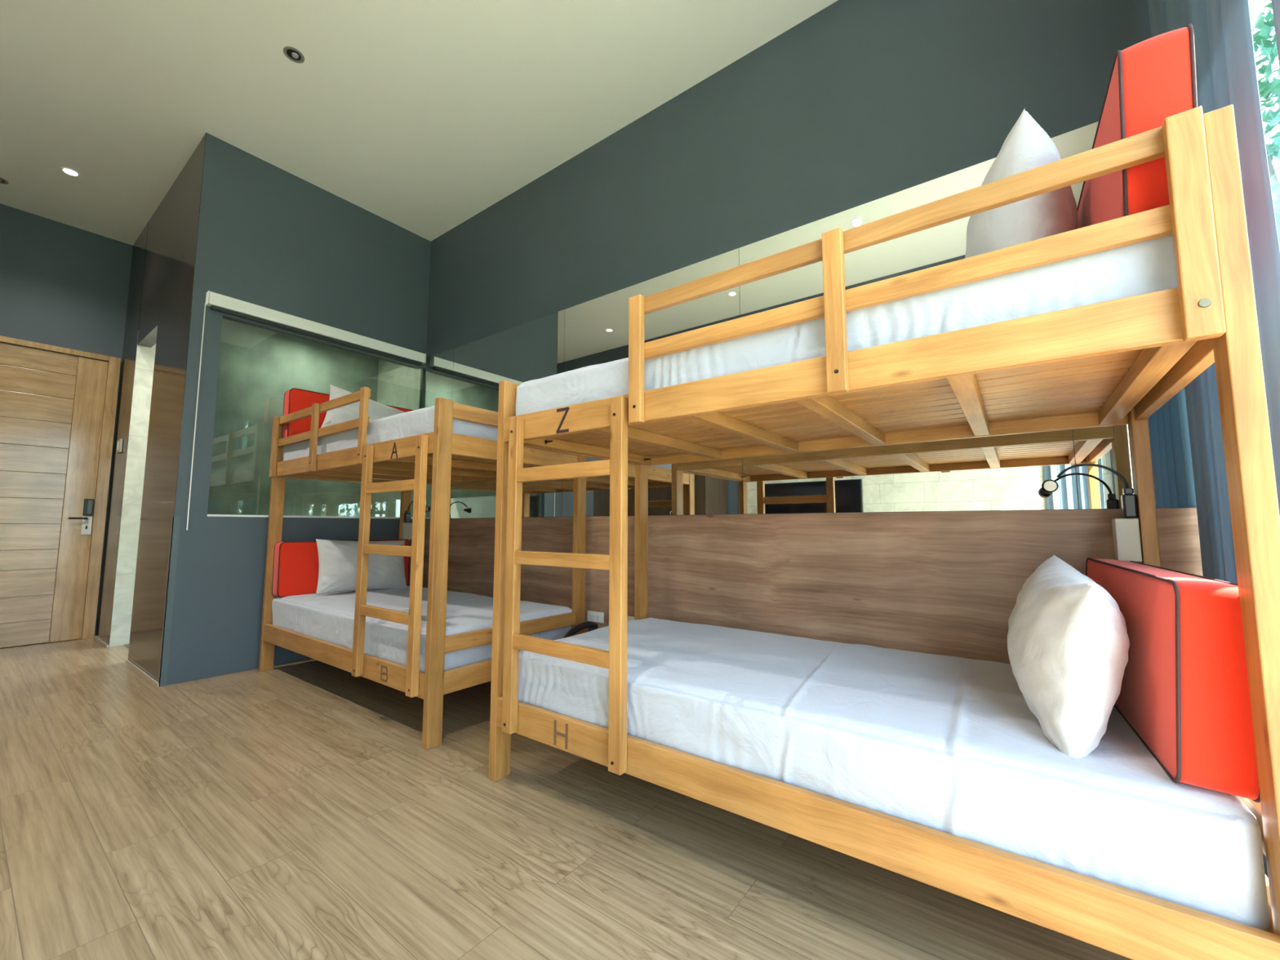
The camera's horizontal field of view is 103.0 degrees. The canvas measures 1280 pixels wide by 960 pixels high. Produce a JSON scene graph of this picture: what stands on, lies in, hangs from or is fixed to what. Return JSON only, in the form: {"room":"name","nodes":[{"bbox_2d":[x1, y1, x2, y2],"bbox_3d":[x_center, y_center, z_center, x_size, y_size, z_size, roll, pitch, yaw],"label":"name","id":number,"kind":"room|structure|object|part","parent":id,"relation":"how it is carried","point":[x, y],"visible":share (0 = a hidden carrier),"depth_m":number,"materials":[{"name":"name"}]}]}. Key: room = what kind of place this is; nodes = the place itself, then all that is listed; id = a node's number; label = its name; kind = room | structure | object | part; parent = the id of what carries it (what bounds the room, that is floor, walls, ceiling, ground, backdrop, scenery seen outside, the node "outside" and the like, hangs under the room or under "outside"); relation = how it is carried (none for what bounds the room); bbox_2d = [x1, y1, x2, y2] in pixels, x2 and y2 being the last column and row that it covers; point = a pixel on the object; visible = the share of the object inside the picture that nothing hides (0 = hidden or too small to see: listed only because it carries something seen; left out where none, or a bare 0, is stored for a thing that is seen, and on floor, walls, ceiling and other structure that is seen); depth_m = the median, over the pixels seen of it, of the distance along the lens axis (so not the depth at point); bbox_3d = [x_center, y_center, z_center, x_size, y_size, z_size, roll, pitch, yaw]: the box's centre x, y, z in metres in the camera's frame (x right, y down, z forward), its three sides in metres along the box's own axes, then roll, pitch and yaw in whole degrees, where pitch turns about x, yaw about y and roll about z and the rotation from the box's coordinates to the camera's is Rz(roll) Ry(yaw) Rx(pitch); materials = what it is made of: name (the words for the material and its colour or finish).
{"room":"dormitory","nodes":[
{"label":"dormitory","id":0,"kind":"room"},
{"bbox_2d":[0,203,133,648],"bbox_3d":[-5.017,-0.430,4.885,0.100,3.761,3.560,-4,-6,36],"label":"wall","id":1,"kind":"structure","parent":0,"point":[62,285],"depth_m":4.62,"materials":[{"name":"paint"}]},
{"bbox_2d":[0,335,120,648],"bbox_3d":[-5.337,0.090,4.248,0.086,2.610,1.255,-4,-6,36],"label":"door","id":2,"kind":"structure","parent":1,"relation":"in","point":[58,405],"depth_m":4.48,"materials":[{"name":"brown wood"}]},
{"bbox_3d":[-5.055,0.344,4.580,0.055,0.018,0.119,-4,-6,36],"label":"handle","id":3,"kind":"part","parent":2,"relation":"part of","materials":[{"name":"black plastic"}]},
{"bbox_3d":[-5.038,0.412,4.635,0.010,0.170,0.062,-4,-6,36],"label":"lock plate","id":4,"kind":"part","parent":2,"relation":"part of","materials":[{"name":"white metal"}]},
{"bbox_2d":[109,330,155,647],"bbox_3d":[-3.957,0.096,5.065,0.012,2.749,1.671,-4,-6,36],"label":"wall","id":5,"kind":"structure","parent":0,"point":[122,604],"depth_m":4.43,"materials":[{"name":"tile"}]},
{"bbox_2d":[95,132,206,682],"bbox_3d":[-3.990,-0.495,4.153,2.425,3.761,0.092,-4,-6,36],"label":"wall","id":6,"kind":"structure","parent":0,"point":[163,258],"depth_m":3.81,"materials":[{"name":"black paint"}]},
{"bbox_2d":[94,635,108,647],"bbox_3d":[-4.706,1.410,4.448,0.623,0.018,0.010,-4,-6,36],"label":"baseboard","id":7,"kind":"structure","parent":6,"relation":"attached to","point":[99,639],"depth_m":4.42,"materials":[{"name":"beige wood"}]},
{"bbox_2d":[115,439,123,453],"bbox_3d":[-4.698,-0.305,4.593,0.140,0.120,0.022,-4,-6,36],"label":"wall switch","id":8,"kind":"object","parent":6,"relation":"attached to","point":[119,445],"visible":1,"depth_m":4.56,"materials":[{"name":"beige plastic"}]},
{"bbox_2d":[125,659,159,686],"bbox_3d":[-3.448,1.327,3.519,0.998,0.018,0.010,-4,-6,36],"label":"baseboard","id":9,"kind":"structure","parent":6,"relation":"attached to","point":[152,680],"depth_m":3.48,"materials":[{"name":"beige wood"}]},
{"bbox_2d":[207,318,378,516],"bbox_3d":[-3.227,0.048,4.582,0.060,2.742,1.583,-4,-6,36],"label":"window","id":10,"kind":"structure","parent":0,"point":[257,366],"depth_m":4.47,"materials":[{"name":"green glass"}]},
{"bbox_2d":[166,133,431,684],"bbox_3d":[-2.569,-0.498,4.108,0.090,3.761,1.709,-4,-6,36],"label":"wall","id":11,"kind":"structure","parent":0,"point":[268,237],"depth_m":3.72,"materials":[{"name":"paint"}]},
{"bbox_2d":[157,516,180,686],"bbox_3d":[-3.046,0.776,3.294,0.034,1.075,0.036,-4,-6,36],"label":"guard","id":12,"kind":"object","parent":11,"relation":"attached to","point":[175,521],"visible":1,"depth_m":3.28,"materials":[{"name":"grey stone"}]},
{"bbox_2d":[186,290,426,529],"bbox_3d":[-2.503,-0.425,4.059,0.066,1.634,1.611,-4,-6,36],"label":"roller blind","id":13,"kind":"object","parent":11,"relation":"attached to","point":[217,302],"visible":1,"depth_m":3.92,"materials":[{"name":"white fabric"}]},
{"bbox_3d":[-2.965,-0.440,3.402,0.010,1.544,0.007,-4,-6,36],"label":"bead chain","id":14,"kind":"part","parent":13,"relation":"part of","materials":[{"name":"white plastic"}]},
{"bbox_2d":[207,514,413,519],"bbox_3d":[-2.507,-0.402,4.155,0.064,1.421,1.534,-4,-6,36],"label":"window sill","id":15,"kind":"structure","parent":11,"relation":"in","point":[208,515],"depth_m":3.91,"materials":[{"name":"white"}]},
{"bbox_2d":[209,305,422,365],"bbox_3d":[-2.501,-1.136,4.130,0.038,0.026,1.545,-4,-6,36],"label":"rolled blind","id":16,"kind":"object","parent":11,"relation":"attached to","point":[227,309],"depth_m":4.00,"materials":[{"name":"grey fabric"}]},
{"bbox_2d":[0,0,837,245],"bbox_3d":[-1.974,-2.554,2.814,7.673,0.100,3.560,-4,-6,36],"label":"ceiling","id":17,"kind":"structure","parent":0,"point":[422,116],"depth_m":3.19,"materials":[{"name":"white paint"}]},
{"bbox_2d":[0,177,8,184],"bbox_3d":[-5.111,-2.388,4.053,0.104,0.012,0.104,-4,-6,36],"label":"recessed light","id":18,"kind":"object","parent":17,"relation":"in","point":[2,180],"visible":1,"depth_m":4.07,"materials":[{"name":"grey metal"}]},
{"bbox_2d":[60,167,79,177],"bbox_3d":[-4.438,-2.398,3.966,0.104,0.005,0.104,-4,-6,36],"label":"recessed light","id":19,"kind":"object","parent":17,"relation":"in","point":[67,171],"visible":1,"depth_m":3.96,"materials":[{"name":"white"}]},
{"bbox_2d":[283,46,304,63],"bbox_3d":[-2.024,-2.482,2.977,0.104,0.012,0.104,-4,-6,36],"label":"recessed light","id":20,"kind":"object","parent":17,"relation":"in","point":[292,54],"visible":1,"depth_m":2.97,"materials":[{"name":"grey metal"}]},
{"bbox_3d":[-2.017,-2.481,2.977,0.036,0.008,0.036,-4,-6,36],"label":"bulb","id":21,"kind":"part","parent":20,"relation":"part of","materials":[{"name":"white"}]},
{"bbox_2d":[1147,0,1279,878],"bbox_3d":[1.694,-0.734,1.493,0.082,3.736,0.776,-4,-6,36],"label":"curtain","id":22,"kind":"object","parent":17,"relation":"hanging from","point":[1226,75],"visible":0.25,"depth_m":1.33,"materials":[{"name":"blue fabric"}]},
{"bbox_2d":[1271,0,1279,68],"bbox_3d":[1.425,-0.772,1.085,0.054,3.736,0.102,-4,-6,36],"label":"curtain","id":23,"kind":"object","parent":17,"relation":"hanging from","point":[1275,3],"visible":1,"depth_m":1.13,"materials":[{"name":"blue fabric"}]},
{"bbox_2d":[0,637,1132,959],"bbox_3d":[-1.977,1.282,2.465,7.673,0.080,3.560,-4,-6,36],"label":"floor","id":24,"kind":"structure","parent":0,"point":[299,810],"depth_m":1.60,"materials":[{"name":"wood"}]},
{"bbox_2d":[258,386,586,750],"bbox_3d":[-1.525,0.425,3.431,2.132,1.802,1.090,-4,-6,36],"label":"bunk bed","id":25,"kind":"object","parent":24,"relation":"on","point":[441,457],"visible":0.72,"depth_m":2.71,"materials":[{"name":"brown wood"}]},
{"bbox_3d":[-2.643,0.448,3.678,0.040,1.799,0.078,-4,-6,36],"label":"post","id":26,"kind":"part","parent":25,"relation":"part of","materials":[{"name":"brown wood"}]},
{"bbox_3d":[-2.634,-0.237,3.668,0.050,0.438,0.028,-4,-6,36],"label":"guard post","id":27,"kind":"part","parent":25,"relation":"part of","materials":[{"name":"brown wood"}]},
{"bbox_3d":[-2.094,-0.273,3.269,0.050,0.438,0.028,-4,-6,36],"label":"guard post","id":28,"kind":"part","parent":25,"relation":"part of","materials":[{"name":"brown wood"}]},
{"bbox_3d":[-2.355,-0.035,4.115,0.028,0.104,0.893,-4,-6,36],"label":"rail","id":29,"kind":"part","parent":25,"relation":"part of","materials":[{"name":"brown wood"}]},
{"bbox_3d":[-2.099,-0.301,3.308,1.348,0.054,0.024,-4,-6,36],"label":"guard rail","id":30,"kind":"part","parent":25,"relation":"part of","materials":[{"name":"brown wood"}]},
{"bbox_3d":[-2.099,-0.463,3.323,1.348,0.054,0.024,-4,-6,36],"label":"guard rail","id":31,"kind":"part","parent":25,"relation":"part of","materials":[{"name":"brown wood"}]},
{"bbox_3d":[-1.817,1.018,2.982,2.051,0.112,0.028,-4,-6,36],"label":"rail","id":32,"kind":"part","parent":25,"relation":"part of","materials":[{"name":"brown wood"}]},
{"bbox_3d":[-1.816,-0.128,3.087,2.051,0.104,0.028,-4,-6,36],"label":"rail","id":33,"kind":"part","parent":25,"relation":"part of","materials":[{"name":"brown wood"}]},
{"bbox_3d":[-1.502,0.424,2.759,0.052,1.234,0.037,-4,-6,36],"label":"ladder rail","id":34,"kind":"part","parent":25,"relation":"part of","materials":[{"name":"brown wood"}]},
{"bbox_3d":[-1.567,-0.308,2.880,0.050,0.438,0.028,-4,-6,36],"label":"guard post","id":35,"kind":"part","parent":25,"relation":"part of","materials":[{"name":"brown wood"}]},
{"bbox_2d":[282,405,497,461],"bbox_3d":[-1.511,-0.208,3.506,2.045,0.214,0.988,-4,-6,36],"label":"mattress","id":36,"kind":"object","parent":25,"relation":"on","point":[420,421],"visible":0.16,"depth_m":2.78,"materials":[{"name":"grey fabric"}]},
{"bbox_2d":[281,387,412,438],"bbox_3d":[-2.292,-0.443,4.082,0.125,0.395,0.946,-4,-7,38],"label":"seat cushion","id":37,"kind":"object","parent":36,"relation":"on","point":[295,399],"visible":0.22,"depth_m":3.75,"materials":[{"name":"red fabric"}]},
{"bbox_2d":[320,384,404,427],"bbox_3d":[-2.131,-0.467,3.977,0.221,0.482,0.660,-5,-7,43],"label":"pillow","id":38,"kind":"object","parent":36,"relation":"on","point":[376,410],"visible":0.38,"depth_m":3.83,"materials":[{"name":"grey fabric"}]},
{"bbox_3d":[-2.064,0.519,4.456,0.040,1.799,0.078,-4,-6,36],"label":"post","id":39,"kind":"part","parent":25,"relation":"part of","materials":[{"name":"brown wood"}]},
{"bbox_2d":[401,523,412,539],"bbox_3d":[-2.023,0.445,4.432,0.058,0.142,0.074,-4,-6,36],"label":"cable box","id":40,"kind":"object","parent":25,"relation":"attached to","point":[406,531],"visible":0.8,"depth_m":4.41,"materials":[{"name":"beige plastic"}]},
{"bbox_3d":[-1.067,0.395,2.438,0.052,1.234,0.037,-4,-6,36],"label":"ladder rail","id":41,"kind":"part","parent":25,"relation":"part of","materials":[{"name":"brown wood"}]},
{"bbox_2d":[404,501,431,522],"bbox_3d":[-1.899,0.266,4.361,0.362,0.197,0.065,-4,-6,36],"label":"reading lamp","id":42,"kind":"object","parent":25,"relation":"attached to","point":[406,515],"visible":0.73,"depth_m":4.43,"materials":[{"name":"black plastic"}]},
{"bbox_2d":[271,586,572,671],"bbox_3d":[-1.512,0.920,3.403,2.045,0.246,0.987,-4,-6,36],"label":"mattress","id":43,"kind":"object","parent":25,"relation":"on","point":[329,617],"visible":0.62,"depth_m":3.03,"materials":[{"name":"grey fabric"}]},
{"bbox_2d":[271,539,409,597],"bbox_3d":[-2.292,0.670,3.981,0.125,0.395,0.946,-4,-7,38],"label":"seat cushion","id":44,"kind":"object","parent":43,"relation":"on","point":[295,569],"visible":0.41,"depth_m":3.67,"materials":[{"name":"red fabric"}]},
{"bbox_2d":[315,538,407,594],"bbox_3d":[-2.114,0.654,3.900,0.225,0.410,0.666,-5,-7,42],"label":"pillow","id":45,"kind":"object","parent":43,"relation":"on","point":[337,559],"visible":0.76,"depth_m":3.76,"materials":[{"name":"grey fabric"}]},
{"bbox_3d":[-0.963,0.418,2.430,0.040,1.636,0.078,-4,-6,36],"label":"post","id":46,"kind":"part","parent":25,"relation":"part of","materials":[{"name":"brown wood"}]},
{"bbox_3d":[-1.210,-0.053,3.901,2.051,0.104,0.028,-4,-6,36],"label":"rail","id":47,"kind":"part","parent":25,"relation":"part of","materials":[{"name":"brown wood"}]},
{"bbox_3d":[-0.672,0.995,2.768,0.028,0.104,0.893,-4,-6,36],"label":"rail","id":48,"kind":"part","parent":25,"relation":"part of","materials":[{"name":"brown wood"}]},
{"bbox_3d":[-0.671,-0.314,2.887,0.028,0.077,0.893,-4,-6,36],"label":"rail","id":49,"kind":"part","parent":25,"relation":"part of","materials":[{"name":"brown wood"}]},
{"bbox_3d":[-0.672,0.820,2.784,0.028,0.074,0.893,-4,-6,36],"label":"rail","id":50,"kind":"part","parent":25,"relation":"part of","materials":[{"name":"brown wood"}]},
{"bbox_3d":[-0.671,-0.146,2.872,0.028,0.104,0.893,-4,-6,36],"label":"rail","id":51,"kind":"part","parent":25,"relation":"part of","materials":[{"name":"brown wood"}]},
{"bbox_3d":[-0.384,0.489,3.208,0.040,1.636,0.078,-4,-6,36],"label":"post","id":52,"kind":"part","parent":25,"relation":"part of","materials":[{"name":"brown wood"}]},
{"bbox_2d":[488,104,1279,959],"bbox_3d":[0.547,0.288,1.901,2.132,1.802,1.090,-4,-6,36],"label":"bunk bed","id":53,"kind":"object","parent":24,"relation":"on","point":[1117,362],"visible":0.73,"depth_m":1.27,"materials":[{"name":"brown wood"}]},
{"bbox_3d":[-0.571,0.392,2.142,0.040,1.636,0.078,-4,-6,36],"label":"post","id":54,"kind":"part","parent":53,"relation":"part of","materials":[{"name":"brown wood"}]},
{"bbox_3d":[-0.504,0.358,2.023,0.052,1.234,0.037,-4,-6,36],"label":"ladder rail","id":55,"kind":"part","parent":53,"relation":"part of","materials":[{"name":"brown wood"}]},
{"bbox_3d":[-0.282,-0.172,2.586,0.028,0.104,0.893,-4,-6,36],"label":"rail","id":56,"kind":"part","parent":53,"relation":"part of","materials":[{"name":"brown wood"}]},
{"bbox_3d":[-0.072,0.330,1.704,0.052,1.234,0.037,-4,-6,36],"label":"ladder rail","id":57,"kind":"part","parent":53,"relation":"part of","materials":[{"name":"brown wood"}]},
{"bbox_3d":[-0.012,-0.411,1.733,0.050,0.438,0.028,-4,-6,36],"label":"guard post","id":58,"kind":"part","parent":53,"relation":"part of","materials":[{"name":"brown wood"}]},
{"bbox_3d":[0.008,0.463,2.919,0.040,1.636,0.078,-4,-6,36],"label":"post","id":59,"kind":"part","parent":53,"relation":"part of","materials":[{"name":"brown wood"}]},
{"bbox_3d":[0.515,-0.446,1.343,0.050,0.438,0.028,-4,-6,36],"label":"guard post","id":60,"kind":"part","parent":53,"relation":"part of","materials":[{"name":"brown wood"}]},
{"bbox_2d":[515,235,1177,415],"bbox_3d":[0.559,-0.347,1.977,2.046,0.217,0.987,-4,-6,36],"label":"mattress","id":61,"kind":"object","parent":53,"relation":"on","point":[1148,266],"visible":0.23,"depth_m":1.28,"materials":[{"name":"grey fabric"}]},
{"bbox_2d":[964,108,1078,257],"bbox_3d":[1.204,-0.731,1.631,0.289,0.520,0.620,-3,-6,32],"label":"pillow","id":62,"kind":"object","parent":61,"relation":"on","point":[1027,146],"visible":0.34,"depth_m":1.40,"materials":[{"name":"grey fabric"}]},
{"bbox_2d":[1076,23,1197,228],"bbox_3d":[1.328,-0.691,1.423,0.126,0.416,0.946,-4,-6,35],"label":"seat cushion","id":63,"kind":"object","parent":61,"relation":"on","point":[1152,80],"visible":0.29,"depth_m":1.05,"materials":[{"name":"red fabric"}]},
{"bbox_3d":[0.256,-0.265,1.557,2.051,0.104,0.028,-4,-6,36],"label":"rail","id":64,"kind":"part","parent":53,"relation":"part of","materials":[{"name":"brown wood"}]},
{"bbox_3d":[0.863,-0.190,2.372,2.051,0.104,0.028,-4,-6,36],"label":"rail","id":65,"kind":"part","parent":53,"relation":"part of","materials":[{"name":"brown wood"}]},
{"bbox_3d":[0.255,0.880,1.453,2.051,0.112,0.028,-4,-6,36],"label":"rail","id":66,"kind":"part","parent":53,"relation":"part of","materials":[{"name":"brown wood"}]},
{"bbox_2d":[518,617,1270,931],"bbox_3d":[0.572,0.782,1.864,2.013,0.246,0.987,-4,-6,36],"label":"mattress","id":67,"kind":"object","parent":53,"relation":"on","point":[953,745],"visible":0.8,"depth_m":1.28,"materials":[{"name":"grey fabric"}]},
{"bbox_2d":[1007,554,1129,758],"bbox_3d":[1.128,0.433,1.362,0.237,0.439,0.658,-4,-6,35],"label":"pillow","id":68,"kind":"object","parent":67,"relation":"on","point":[1068,642],"visible":0.99,"depth_m":1.14,"materials":[{"name":"grey fabric"}]},
{"bbox_2d":[1085,557,1260,802],"bbox_3d":[1.338,0.429,1.345,0.135,0.398,0.946,-3,-6,33],"label":"seat cushion","id":69,"kind":"object","parent":67,"relation":"on","point":[1184,692],"visible":0.77,"depth_m":0.98,"materials":[{"name":"red fabric"}]},
{"bbox_3d":[0.543,-0.638,1.373,1.328,0.054,0.024,-4,-6,36],"label":"guard rail","id":70,"kind":"part","parent":53,"relation":"part of","materials":[{"name":"brown wood"}]},
{"bbox_3d":[0.543,-0.475,1.359,1.328,0.054,0.024,-4,-6,36],"label":"guard rail","id":71,"kind":"part","parent":53,"relation":"part of","materials":[{"name":"brown wood"}]},
{"bbox_2d":[1111,518,1142,561],"bbox_3d":[1.646,0.202,1.723,0.058,0.142,0.074,-4,-6,36],"label":"cable box","id":72,"kind":"object","parent":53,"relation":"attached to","point":[1126,531],"visible":0.93,"depth_m":1.70,"materials":[{"name":"beige plastic"}]},
{"bbox_3d":[1.689,0.271,1.685,0.040,1.799,0.078,-4,-6,36],"label":"post","id":73,"kind":"part","parent":53,"relation":"part of","materials":[{"name":"brown wood"}]},
{"bbox_3d":[1.401,-0.283,1.343,0.028,0.104,0.893,-4,-6,36],"label":"rail","id":74,"kind":"part","parent":53,"relation":"part of","materials":[{"name":"brown wood"}]},
{"bbox_3d":[1.039,-0.480,0.957,0.050,0.438,0.028,-4,-6,36],"label":"guard post","id":75,"kind":"part","parent":53,"relation":"part of","materials":[{"name":"brown wood"}]},
{"bbox_3d":[1.110,0.200,0.908,0.040,1.799,0.078,-4,-6,36],"label":"post","id":76,"kind":"part","parent":53,"relation":"part of","materials":[{"name":"brown wood"}]},
{"bbox_3d":[1.401,0.683,1.255,0.028,0.074,0.893,-4,-6,36],"label":"rail","id":77,"kind":"part","parent":53,"relation":"part of","materials":[{"name":"brown wood"}]},
{"bbox_3d":[1.400,0.858,1.239,0.028,0.104,0.893,-4,-6,36],"label":"rail","id":78,"kind":"part","parent":53,"relation":"part of","materials":[{"name":"brown wood"}]},
{"bbox_3d":[-0.290,1.115,2.849,0.310,0.325,0.400,-4,-6,36],"label":"stand","id":79,"kind":"object","parent":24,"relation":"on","visible":0},
{"bbox_2d":[563,621,598,637],"bbox_3d":[-0.294,0.882,2.865,0.180,0.141,0.272,-4,-6,36],"label":"telephone","id":80,"kind":"object","parent":79,"relation":"on","point":[591,625],"visible":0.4,"depth_m":2.89,"materials":[{"name":"black plastic"}]},
{"bbox_2d":[371,359,1179,519],"bbox_3d":[-0.908,-0.507,3.989,7.573,3.761,0.150,-4,-6,36],"label":"wall","id":81,"kind":"structure","parent":0,"point":[405,389],"depth_m":4.98,"materials":[{"name":"grey paint"}]},
{"bbox_2d":[424,348,453,518],"bbox_3d":[-1.846,-0.411,4.626,0.444,1.518,0.006,-4,-6,36],"label":"wall mirror","id":82,"kind":"object","parent":81,"relation":"attached to","point":[439,367],"visible":0.36,"depth_m":4.66,"materials":[{"name":"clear mirror"}]},
{"bbox_2d":[449,309,564,518],"bbox_3d":[-1.109,-0.460,4.082,1.388,1.518,0.006,-4,-6,36],"label":"wall mirror","id":83,"kind":"object","parent":81,"relation":"attached to","point":[534,349],"visible":0.5,"depth_m":4.09,"materials":[{"name":"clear mirror"}]},
{"bbox_2d":[561,248,743,516],"bbox_3d":[0.008,-0.533,3.257,1.388,1.518,0.006,-4,-6,36],"label":"wall mirror","id":84,"kind":"object","parent":81,"relation":"attached to","point":[597,330],"visible":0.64,"depth_m":3.15,"materials":[{"name":"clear mirror"}]},
{"bbox_2d":[426,0,1151,358],"bbox_3d":[0.023,-1.868,3.369,5.097,1.161,0.006,-4,-6,36],"label":"wall","id":85,"kind":"structure","parent":81,"relation":"attached to","point":[857,103],"depth_m":2.78,"materials":[{"name":"paint"}]},
{"bbox_2d":[422,507,1203,664],"bbox_3d":[0.012,0.762,3.135,5.076,1.080,0.006,-4,-6,36],"label":"wood wall panel","id":86,"kind":"object","parent":81,"relation":"attached to","point":[950,583],"visible":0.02,"depth_m":2.44,"materials":[{"name":"brown wood"}]},
{"bbox_2d":[586,610,604,623],"bbox_3d":[-0.293,0.899,3.340,0.140,0.068,0.009,-4,-6,36],"label":"wall outlet","id":87,"kind":"object","parent":86,"relation":"attached to","point":[593,616],"visible":1,"depth_m":3.34,"materials":[{"name":"white plastic"}]},
{"bbox_2d":[627,616,634,621],"bbox_3d":[-0.036,0.882,3.150,0.105,0.068,0.009,-4,-6,36],"label":"wall outlet","id":88,"kind":"object","parent":86,"relation":"attached to","point":[629,618],"visible":0.09,"depth_m":3.17,"materials":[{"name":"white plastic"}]},
{"bbox_2d":[1041,463,1137,518],"bbox_3d":[1.575,0.039,1.797,0.247,0.193,0.062,-4,-6,36],"label":"reading lamp","id":89,"kind":"object","parent":86,"relation":"attached to","point":[1128,500],"visible":1,"depth_m":1.73,"materials":[{"name":"black plastic"}]},
{"bbox_3d":[1.484,0.021,1.841,0.011,0.037,0.037,5,-7,-45],"label":"bulb","id":90,"kind":"part","parent":89,"relation":"part of","materials":[{"name":"white"}]},
{"bbox_2d":[738,157,1078,514],"bbox_3d":[1.125,-0.607,2.432,1.388,1.518,0.006,-4,-6,36],"label":"wall mirror","id":91,"kind":"object","parent":81,"relation":"attached to","point":[1002,472],"visible":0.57,"depth_m":2.36,"materials":[{"name":"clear mirror"}]},
{"bbox_2d":[1050,121,1196,509],"bbox_3d":[1.868,-0.657,1.884,0.458,1.518,0.006,-4,-6,36],"label":"wall mirror","id":92,"kind":"object","parent":81,"relation":"attached to","point":[1098,487],"visible":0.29,"depth_m":1.89,"materials":[{"name":"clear mirror"}]},
{"bbox_3d":[1.058,-0.797,0.337,0.050,3.841,3.466,-4,-6,36],"label":"wall","id":93,"kind":"structure","parent":0,"visible":0},
{"bbox_2d":[1248,0,1265,28],"bbox_3d":[1.104,-0.363,0.359,0.040,2.620,3.260,-4,-6,36],"label":"window","id":94,"kind":"structure","parent":93,"relation":"in","point":[1255,6],"depth_m":1.63,"materials":[{"name":"clear glass"}]},
{"label":"outside","id":95,"kind":"structure","parent":0,"visible":0},
{"bbox_3d":[17.887,3.203,-10.400,35.500,0.200,60.000,-4,-6,36],"label":"ground","id":96,"kind":"structure","parent":95,"visible":0},
{"bbox_2d":[1251,0,1279,247],"bbox_3d":[7.604,-0.951,5.627,4.652,10.960,4.647,-4,-6,36],"label":"tree","id":97,"kind":"object","parent":96,"relation":"on","point":[1269,50],"visible":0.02,"depth_m":5.54,"materials":[{"name":"green plant"}]}
]}

